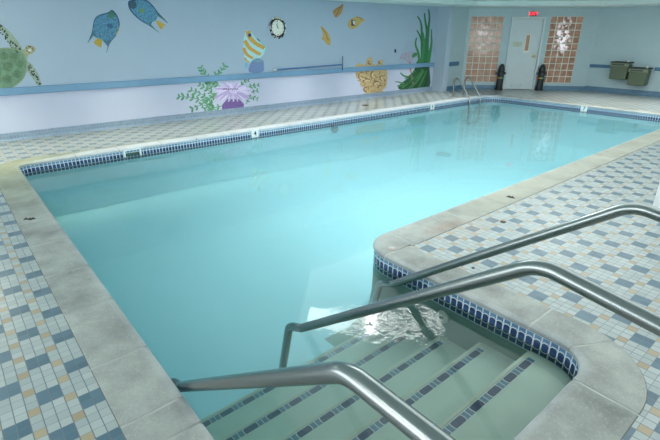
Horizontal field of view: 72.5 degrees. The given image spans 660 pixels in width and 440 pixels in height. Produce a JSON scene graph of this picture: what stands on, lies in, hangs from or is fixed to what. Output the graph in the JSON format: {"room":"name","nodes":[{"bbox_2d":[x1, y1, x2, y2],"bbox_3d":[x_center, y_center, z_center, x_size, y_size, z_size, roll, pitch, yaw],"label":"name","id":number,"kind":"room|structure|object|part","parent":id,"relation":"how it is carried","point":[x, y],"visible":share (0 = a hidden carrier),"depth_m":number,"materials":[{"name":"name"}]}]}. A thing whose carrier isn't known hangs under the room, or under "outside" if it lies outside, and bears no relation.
{"room":"indoor swimming pool","nodes":[
{"label":"indoor swimming pool","id":0,"kind":"room"},
{"bbox_2d":[0,0,438,133],"bbox_3d":[-2.391,-3.601,9.143,14.608,2.905,0.199,-18,29,-36],"label":"wall","id":1,"kind":"structure","parent":0,"point":[210,34],"depth_m":8.76,"materials":[{"name":"blue paint"}]},
{"bbox_2d":[0,24,41,87],"bbox_3d":[-5.022,-2.562,7.040,0.788,0.978,0.005,-18,29,-36],"label":"turtle","id":2,"kind":"object","parent":1,"relation":"attached to","point":[14,65],"visible":1,"depth_m":7.12,"materials":[{"name":"paint"}]},
{"bbox_2d":[88,10,119,49],"bbox_3d":[-3.907,-3.253,7.766,0.579,0.695,0.002,-18,29,-36],"label":"painted angelfish","id":3,"kind":"object","parent":1,"relation":"attached to","point":[106,26],"visible":1,"depth_m":7.77,"materials":[{"name":"paint"}]},
{"bbox_2d":[128,0,166,31],"bbox_3d":[-3.279,-3.695,8.151,0.672,0.561,0.002,-18,29,-36],"label":"painted angelfish","id":4,"kind":"object","parent":1,"relation":"attached to","point":[143,10],"visible":1,"depth_m":8.10,"materials":[{"name":"paint"}]},
{"bbox_2d":[0,86,432,141],"bbox_3d":[-2.388,-2.260,9.533,14.417,0.130,0.050,-18,29,-36],"label":"baseboard","id":5,"kind":"structure","parent":1,"relation":"attached to","point":[31,134],"depth_m":9.09,"materials":[{"name":"tile"}]},
{"bbox_2d":[0,62,434,95],"bbox_3d":[-2.392,-2.912,9.261,14.409,0.114,0.042,-18,29,-36],"label":"trim","id":6,"kind":"structure","parent":1,"relation":"attached to","point":[164,81],"depth_m":8.86,"materials":[{"name":"blue paint"}]},
{"bbox_2d":[273,56,342,70],"bbox_3d":[-0.481,-3.672,10.658,2.071,0.335,0.073,-18,29,-36],"label":"pole","id":7,"kind":"object","parent":6,"relation":"on","point":[342,56],"visible":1,"depth_m":10.67,"materials":[{"name":"blue metal"}]},
{"bbox_2d":[176,63,259,112],"bbox_3d":[-2.301,-2.768,9.430,1.935,1.003,0.003,-18,29,-36],"label":"seaweed","id":8,"kind":"object","parent":1,"relation":"attached to","point":[205,100],"visible":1,"depth_m":9.30,"materials":[{"name":"paint"}]},
{"bbox_2d":[214,82,252,108],"bbox_3d":[-2.063,-2.685,9.676,0.931,0.587,0.005,-18,29,-36],"label":"anemone","id":9,"kind":"object","parent":1,"relation":"attached to","point":[228,90],"visible":1,"depth_m":9.66,"materials":[{"name":"paint"}]},
{"bbox_2d":[242,30,266,68],"bbox_3d":[-1.618,-3.661,9.676,0.606,0.776,0.004,-18,29,-36],"label":"butterflyfish","id":10,"kind":"object","parent":1,"relation":"attached to","point":[253,48],"visible":1,"depth_m":9.63,"materials":[{"name":"paint"}]},
{"bbox_2d":[248,58,263,72],"bbox_3d":[-1.609,-3.362,9.809,0.403,0.298,0.001,-18,29,-36],"label":"rock","id":11,"kind":"object","parent":1,"relation":"attached to","point":[257,65],"visible":1,"depth_m":9.82,"materials":[{"name":"paint"}]},
{"bbox_2d":[269,17,285,38],"bbox_3d":[-1.144,-4.203,9.851,0.448,0.448,0.045,-18,29,-36],"label":"wall clock","id":12,"kind":"object","parent":1,"relation":"attached to","point":[277,26],"visible":1,"depth_m":9.84,"materials":[{"name":"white plastic"}]},
{"bbox_2d":[321,26,330,44],"bbox_3d":[-0.102,-4.399,10.746,0.307,0.426,0.001,-18,29,-36],"label":"goldfish","id":13,"kind":"object","parent":1,"relation":"attached to","point":[326,37],"visible":1,"depth_m":10.76,"materials":[{"name":"paint"}]},
{"bbox_2d":[333,4,342,17],"bbox_3d":[0.195,-5.006,10.762,0.336,0.315,0.001,-18,29,-36],"label":"goldfish","id":14,"kind":"object","parent":1,"relation":"attached to","point":[337,11],"visible":1,"depth_m":10.77,"materials":[{"name":"paint"}]},
{"bbox_2d":[348,17,364,28],"bbox_3d":[0.676,-4.922,11.234,0.629,0.287,0.002,-18,29,-36],"label":"goldfish","id":15,"kind":"object","parent":1,"relation":"attached to","point":[354,22],"visible":1,"depth_m":11.19,"materials":[{"name":"paint"}]},
{"bbox_2d":[355,57,386,93],"bbox_3d":[1.124,-3.882,12.078,1.225,0.950,0.002,-18,29,-36],"label":"coral","id":16,"kind":"object","parent":1,"relation":"attached to","point":[374,81],"visible":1,"depth_m":12.13,"materials":[{"name":"paint"}]},
{"bbox_2d":[399,40,416,83],"bbox_3d":[2.241,-4.484,12.842,0.836,1.199,0.002,-18,29,-36],"label":"sea fan","id":17,"kind":"object","parent":1,"relation":"attached to","point":[406,57],"visible":1,"depth_m":12.72,"materials":[{"name":"paint"}]},
{"bbox_2d":[395,9,432,89],"bbox_3d":[2.451,-4.835,12.884,1.594,2.208,0.005,-18,29,-36],"label":"painted kelp","id":18,"kind":"object","parent":1,"relation":"attached to","point":[420,78],"visible":1,"depth_m":13.14,"materials":[{"name":"paint"}]},
{"bbox_3d":[2.680,-5.231,12.927,0.706,1.508,0.001,-18,29,-36],"label":"blade","id":19,"kind":"part","parent":18,"relation":"part of","materials":[{"name":"paint"}]},
{"bbox_3d":[2.708,-4.995,13.050,0.805,0.986,0.001,-18,29,-36],"label":"blade","id":20,"kind":"part","parent":18,"relation":"part of","materials":[{"name":"paint"}]},
{"bbox_2d":[0,89,659,439],"bbox_3d":[3.175,-0.781,6.203,18.260,0.001,12.782,-18,29,-36],"label":"floor","id":21,"kind":"structure","parent":0,"point":[49,390],"depth_m":3.58,"materials":[{"name":"tile"}]},
{"bbox_2d":[0,95,659,439],"bbox_3d":[2.331,-1.163,7.146,12.136,0.046,7.218,-18,29,-36],"label":"pool coping","id":22,"kind":"object","parent":21,"relation":"on","point":[134,385],"visible":0.98,"depth_m":2.80,"materials":[{"name":"concrete"}]},
{"bbox_2d":[5,97,656,439],"bbox_3d":[2.331,-1.161,7.147,12.133,0.046,7.214,-18,29,-36],"label":"joint","id":23,"kind":"object","parent":22,"relation":"in","point":[549,310],"visible":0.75,"depth_m":2.58,"materials":[{"name":"grey concrete"}]},
{"bbox_2d":[387,246,395,249],"bbox_3d":[0.512,0.232,3.732,0.072,0.007,0.073,-18,29,-36],"label":"anchor","id":24,"kind":"object","parent":22,"relation":"on","point":[389,247],"visible":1,"depth_m":3.73,"materials":[{"name":"beige"}]},
{"bbox_2d":[451,76,480,124],"bbox_3d":[3.818,-3.360,12.610,0.625,1.220,0.682,-18,29,-36],"label":"pool ladder","id":25,"kind":"object","parent":22,"relation":"attached to","point":[469,77],"visible":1,"depth_m":12.54,"materials":[{"name":"silver metal"}]},
{"bbox_3d":[3.627,-3.293,12.450,0.048,1.220,0.637,-18,29,-36],"label":"ladder rail","id":26,"kind":"part","parent":25,"relation":"part of","materials":[{"name":"silver metal"}]},
{"bbox_3d":[4.021,-3.420,12.756,0.048,1.220,0.637,-18,29,-36],"label":"ladder rail","id":27,"kind":"part","parent":25,"relation":"part of","materials":[{"name":"silver metal"}]},
{"bbox_2d":[432,6,454,91],"bbox_3d":[3.328,-5.028,13.335,0.216,2.341,0.415,-18,29,-36],"label":"column","id":28,"kind":"structure","parent":21,"relation":"on","point":[445,13],"depth_m":13.22,"materials":[{"name":"blue paint"}]},
{"bbox_2d":[495,64,505,89],"bbox_3d":[5.292,-4.437,13.966,0.251,0.775,0.249,-17,28,-35],"label":"post","id":29,"kind":"object","parent":21,"relation":"on","point":[500,73],"visible":1,"depth_m":13.90,"materials":[{"name":"black plastic"}]},
{"bbox_2d":[535,64,546,90],"bbox_3d":[6.516,-4.403,13.896,0.251,0.775,0.249,-17,28,-35],"label":"post","id":30,"kind":"object","parent":21,"relation":"on","point":[542,70],"visible":1,"depth_m":13.84,"materials":[{"name":"black plastic"}]},
{"bbox_2d":[653,182,659,207],"bbox_3d":[3.628,-1.155,4.066,0.548,2.341,0.548,-18,29,-36],"label":"column","id":31,"kind":"structure","parent":21,"relation":"on","point":[656,203],"depth_m":4.47,"materials":[{"name":"white paint"}]},
{"bbox_2d":[27,103,659,419],"bbox_3d":[2.324,-0.628,7.369,11.547,0.788,6.613,-18,29,-36],"label":"pool water","id":32,"kind":"object","parent":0,"point":[209,254],"visible":0.44,"depth_m":6.30,"materials":[{"name":"liquid"}]},
{"bbox_2d":[332,125,337,132],"bbox_3d":[0.102,-1.903,9.425,0.166,0.166,0.030,-18,29,-36],"label":"lamp","id":33,"kind":"object","parent":32,"relation":"attached to","point":[335,127],"visible":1,"depth_m":9.41,"materials":[{"name":"teal"}]},
{"bbox_2d":[20,97,659,379],"bbox_3d":[2.328,-1.074,7.180,11.534,0.198,6.607,-18,29,-36],"label":"tile","id":34,"kind":"structure","parent":32,"relation":"attached to","point":[511,333],"depth_m":6.58,"materials":[{"name":"blue tile"}]},
{"bbox_2d":[123,148,141,157],"bbox_3d":[-3.064,-1.042,6.975,0.266,0.114,0.046,-18,29,-36],"label":"inlet","id":35,"kind":"object","parent":34,"relation":"attached to","point":[139,152],"visible":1,"depth_m":6.97,"materials":[{"name":"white plastic"}]},
{"bbox_2d":[251,130,258,137],"bbox_3d":[-1.376,-1.585,8.265,0.153,0.130,0.012,-18,29,-36],"label":"depth marker","id":36,"kind":"object","parent":34,"relation":"attached to","point":[255,133],"visible":1,"depth_m":8.26,"materials":[{"name":"white tile"}]},
{"bbox_2d":[580,106,587,111],"bbox_3d":[6.269,-2.747,11.106,0.012,0.130,0.153,-18,29,-36],"label":"depth marker","id":37,"kind":"object","parent":34,"relation":"attached to","point":[584,108],"visible":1,"depth_m":11.10,"materials":[{"name":"white tile"}]},
{"bbox_2d":[201,327,571,439],"bbox_3d":[0.230,1.224,2.708,1.900,0.702,1.667,-18,29,-36],"label":"steps","id":38,"kind":"structure","parent":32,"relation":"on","point":[479,392],"depth_m":2.73,"materials":[{"name":"paint"}]},
{"bbox_2d":[170,361,455,439],"bbox_3d":[-0.238,0.990,1.742,0.153,1.664,2.530,-18,29,-36],"label":"handrail","id":39,"kind":"object","parent":38,"relation":"attached to","point":[412,423],"visible":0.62,"depth_m":1.11,"materials":[{"name":"silver metal"}]},
{"bbox_2d":[279,259,659,367],"bbox_3d":[0.397,0.768,2.226,0.153,1.703,2.530,-18,29,-36],"label":"handrail","id":40,"kind":"object","parent":38,"relation":"attached to","point":[637,314],"visible":0.9,"depth_m":1.64,"materials":[{"name":"silver metal"}]},
{"bbox_2d":[357,202,659,333],"bbox_3d":[1.076,0.551,2.753,0.153,1.703,2.530,-18,29,-36],"label":"handrail","id":41,"kind":"object","parent":38,"relation":"attached to","point":[631,208],"visible":0.93,"depth_m":2.50,"materials":[{"name":"silver metal"}]},
{"bbox_2d":[437,310,448,322],"bbox_3d":[0.819,0.708,3.287,0.023,0.100,0.100,-18,29,-36],"label":"inlet","id":42,"kind":"object","parent":32,"relation":"attached to","point":[442,316],"visible":1,"depth_m":3.27,"materials":[{"name":"white plastic"}]},
{"bbox_2d":[435,152,451,156],"bbox_3d":[2.598,-1.513,10.306,0.365,0.036,0.365,-18,29,-36],"label":"drain","id":43,"kind":"object","parent":32,"relation":"on","point":[445,154],"visible":1,"depth_m":10.24,"materials":[{"name":"teal"}]},
{"bbox_2d":[447,7,468,86],"bbox_3d":[3.735,-5.439,13.591,0.963,2.905,0.199,-18,29,-36],"label":"wall","id":44,"kind":"structure","parent":0,"point":[460,21],"depth_m":13.62,"materials":[{"name":"blue paint"}]},
{"bbox_2d":[446,85,460,90],"bbox_3d":[3.820,-4.118,14.047,0.938,0.116,0.050,-18,29,-36],"label":"baseboard","id":45,"kind":"structure","parent":44,"relation":"attached to","point":[456,87],"depth_m":14.11,"materials":[{"name":"blue tile"}]},
{"bbox_2d":[449,61,458,65],"bbox_3d":[3.718,-4.749,13.695,0.664,0.116,0.042,-18,29,-36],"label":"trim","id":46,"kind":"structure","parent":44,"relation":"attached to","point":[450,63],"depth_m":13.72,"materials":[{"name":"blue paint"}]},
{"bbox_2d":[331,0,659,7],"bbox_3d":[3.182,-2.987,5.282,18.260,0.100,12.782,-18,29,-36],"label":"ceiling","id":47,"kind":"structure","parent":0,"point":[634,3],"depth_m":12.07,"materials":[{"name":"paint"}]},
{"bbox_2d":[461,8,601,85],"bbox_3d":[6.070,-5.497,13.746,3.803,2.905,0.199,2,23,5],"label":"wall","id":48,"kind":"structure","parent":0,"point":[591,18],"depth_m":13.54,"materials":[{"name":"blue paint"}]},
{"bbox_2d":[461,85,495,88],"bbox_3d":[4.798,-4.212,14.268,1.279,0.124,0.050,2,23,5],"label":"baseboard","id":49,"kind":"structure","parent":48,"relation":"attached to","point":[466,86],"depth_m":14.27,"materials":[{"name":"blue tile"}]},
{"bbox_2d":[464,16,503,81],"bbox_3d":[4.745,-5.275,13.960,0.970,1.902,0.174,2,23,5],"label":"window","id":50,"kind":"structure","parent":48,"relation":"in","point":[485,35],"depth_m":13.86,"materials":[{"name":"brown glass"}]},
{"bbox_2d":[502,17,546,89],"bbox_3d":[5.936,-5.108,13.867,0.986,2.095,0.249,2,23,5],"label":"door","id":51,"kind":"structure","parent":48,"relation":"in","point":[521,65],"depth_m":13.81,"materials":[{"name":"white paint"}]},
{"bbox_2d":[513,42,521,46],"bbox_3d":[5.723,-5.360,13.739,0.274,0.141,0.008,2,23,5],"label":"notice sign","id":52,"kind":"object","parent":51,"relation":"attached to","point":[515,44],"visible":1,"depth_m":13.74,"materials":[{"name":"grey"}]},
{"bbox_3d":[6.011,-5.404,13.736,0.110,0.452,0.013,2,23,5],"label":"vision panel","id":53,"kind":"part","parent":51,"relation":"part of","materials":[{"name":"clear glass"}]},
{"bbox_2d":[397,0,657,5],"bbox_3d":[3.161,-3.111,5.704,15.139,0.017,9.827,-18,29,-36],"label":"trim","id":54,"kind":"structure","parent":48,"relation":"attached to","point":[397,0],"depth_m":12.04,"materials":[{"name":"white paint"}]},
{"bbox_2d":[527,11,537,16],"bbox_3d":[6.010,-6.112,13.346,0.276,0.156,0.076,2,23,5],"label":"exit sign","id":55,"kind":"object","parent":48,"relation":"attached to","point":[530,13],"visible":1,"depth_m":13.32,"materials":[{"name":"red plastic"}]},
{"bbox_2d":[534,86,584,90],"bbox_3d":[7.184,-4.125,14.078,1.538,0.124,0.050,2,23,5],"label":"baseboard","id":56,"kind":"structure","parent":48,"relation":"attached to","point":[580,88],"depth_m":14.07,"materials":[{"name":"blue tile"}]},
{"bbox_2d":[543,16,583,82],"bbox_3d":[7.042,-5.191,13.777,0.933,1.902,0.174,2,23,5],"label":"window","id":57,"kind":"structure","parent":48,"relation":"in","point":[564,31],"depth_m":13.67,"materials":[{"name":"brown glass"}]},
{"bbox_2d":[466,0,617,0],"bbox_3d":[3.162,-3.278,5.635,15.139,0.166,9.827,-18,29,-36],"label":"ceiling","id":58,"kind":"structure","parent":0,"point":[466,0],"depth_m":11.84,"materials":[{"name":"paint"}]},
{"bbox_2d":[586,6,659,91],"bbox_3d":[11.195,-3.951,10.086,0.199,2.905,9.844,-18,29,-36],"label":"wall","id":59,"kind":"structure","parent":0,"point":[632,34],"depth_m":12.89,"materials":[{"name":"blue paint"}]},
{"bbox_2d":[589,64,610,67],"bbox_3d":[8.277,-4.567,13.395,0.042,0.086,1.038,-18,29,-36],"label":"trim","id":60,"kind":"structure","parent":59,"relation":"attached to","point":[591,65],"depth_m":13.54,"materials":[{"name":"blue paint"}]},
{"bbox_2d":[609,60,633,79],"bbox_3d":[8.414,-4.357,13.038,0.378,0.526,0.498,-18,29,-36],"label":"fountain","id":61,"kind":"object","parent":59,"relation":"attached to","point":[619,69],"visible":1,"depth_m":12.95,"materials":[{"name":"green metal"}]},
{"bbox_2d":[611,61,633,63],"bbox_3d":[8.421,-4.543,12.966,0.362,0.036,0.498,-18,29,-36],"label":"basin","id":62,"kind":"object","parent":61,"relation":"in","point":[612,62],"depth_m":12.91,"materials":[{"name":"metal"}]},
{"bbox_2d":[585,86,659,96],"bbox_3d":[11.095,-2.646,10.545,0.050,0.141,9.844,-18,29,-36],"label":"baseboard","id":63,"kind":"structure","parent":59,"relation":"attached to","point":[587,88],"depth_m":13.25,"materials":[{"name":"tile"}]},
{"bbox_2d":[627,66,652,85],"bbox_3d":[8.739,-4.084,12.731,0.378,0.526,0.498,-18,29,-36],"label":"fountain","id":64,"kind":"object","parent":59,"relation":"attached to","point":[638,76],"visible":1,"depth_m":12.64,"materials":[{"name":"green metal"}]},
{"bbox_2d":[629,67,652,69],"bbox_3d":[8.745,-4.270,12.660,0.362,0.036,0.498,-18,29,-36],"label":"basin","id":65,"kind":"object","parent":64,"relation":"in","point":[630,68],"depth_m":12.60,"materials":[{"name":"metal"}]}
]}

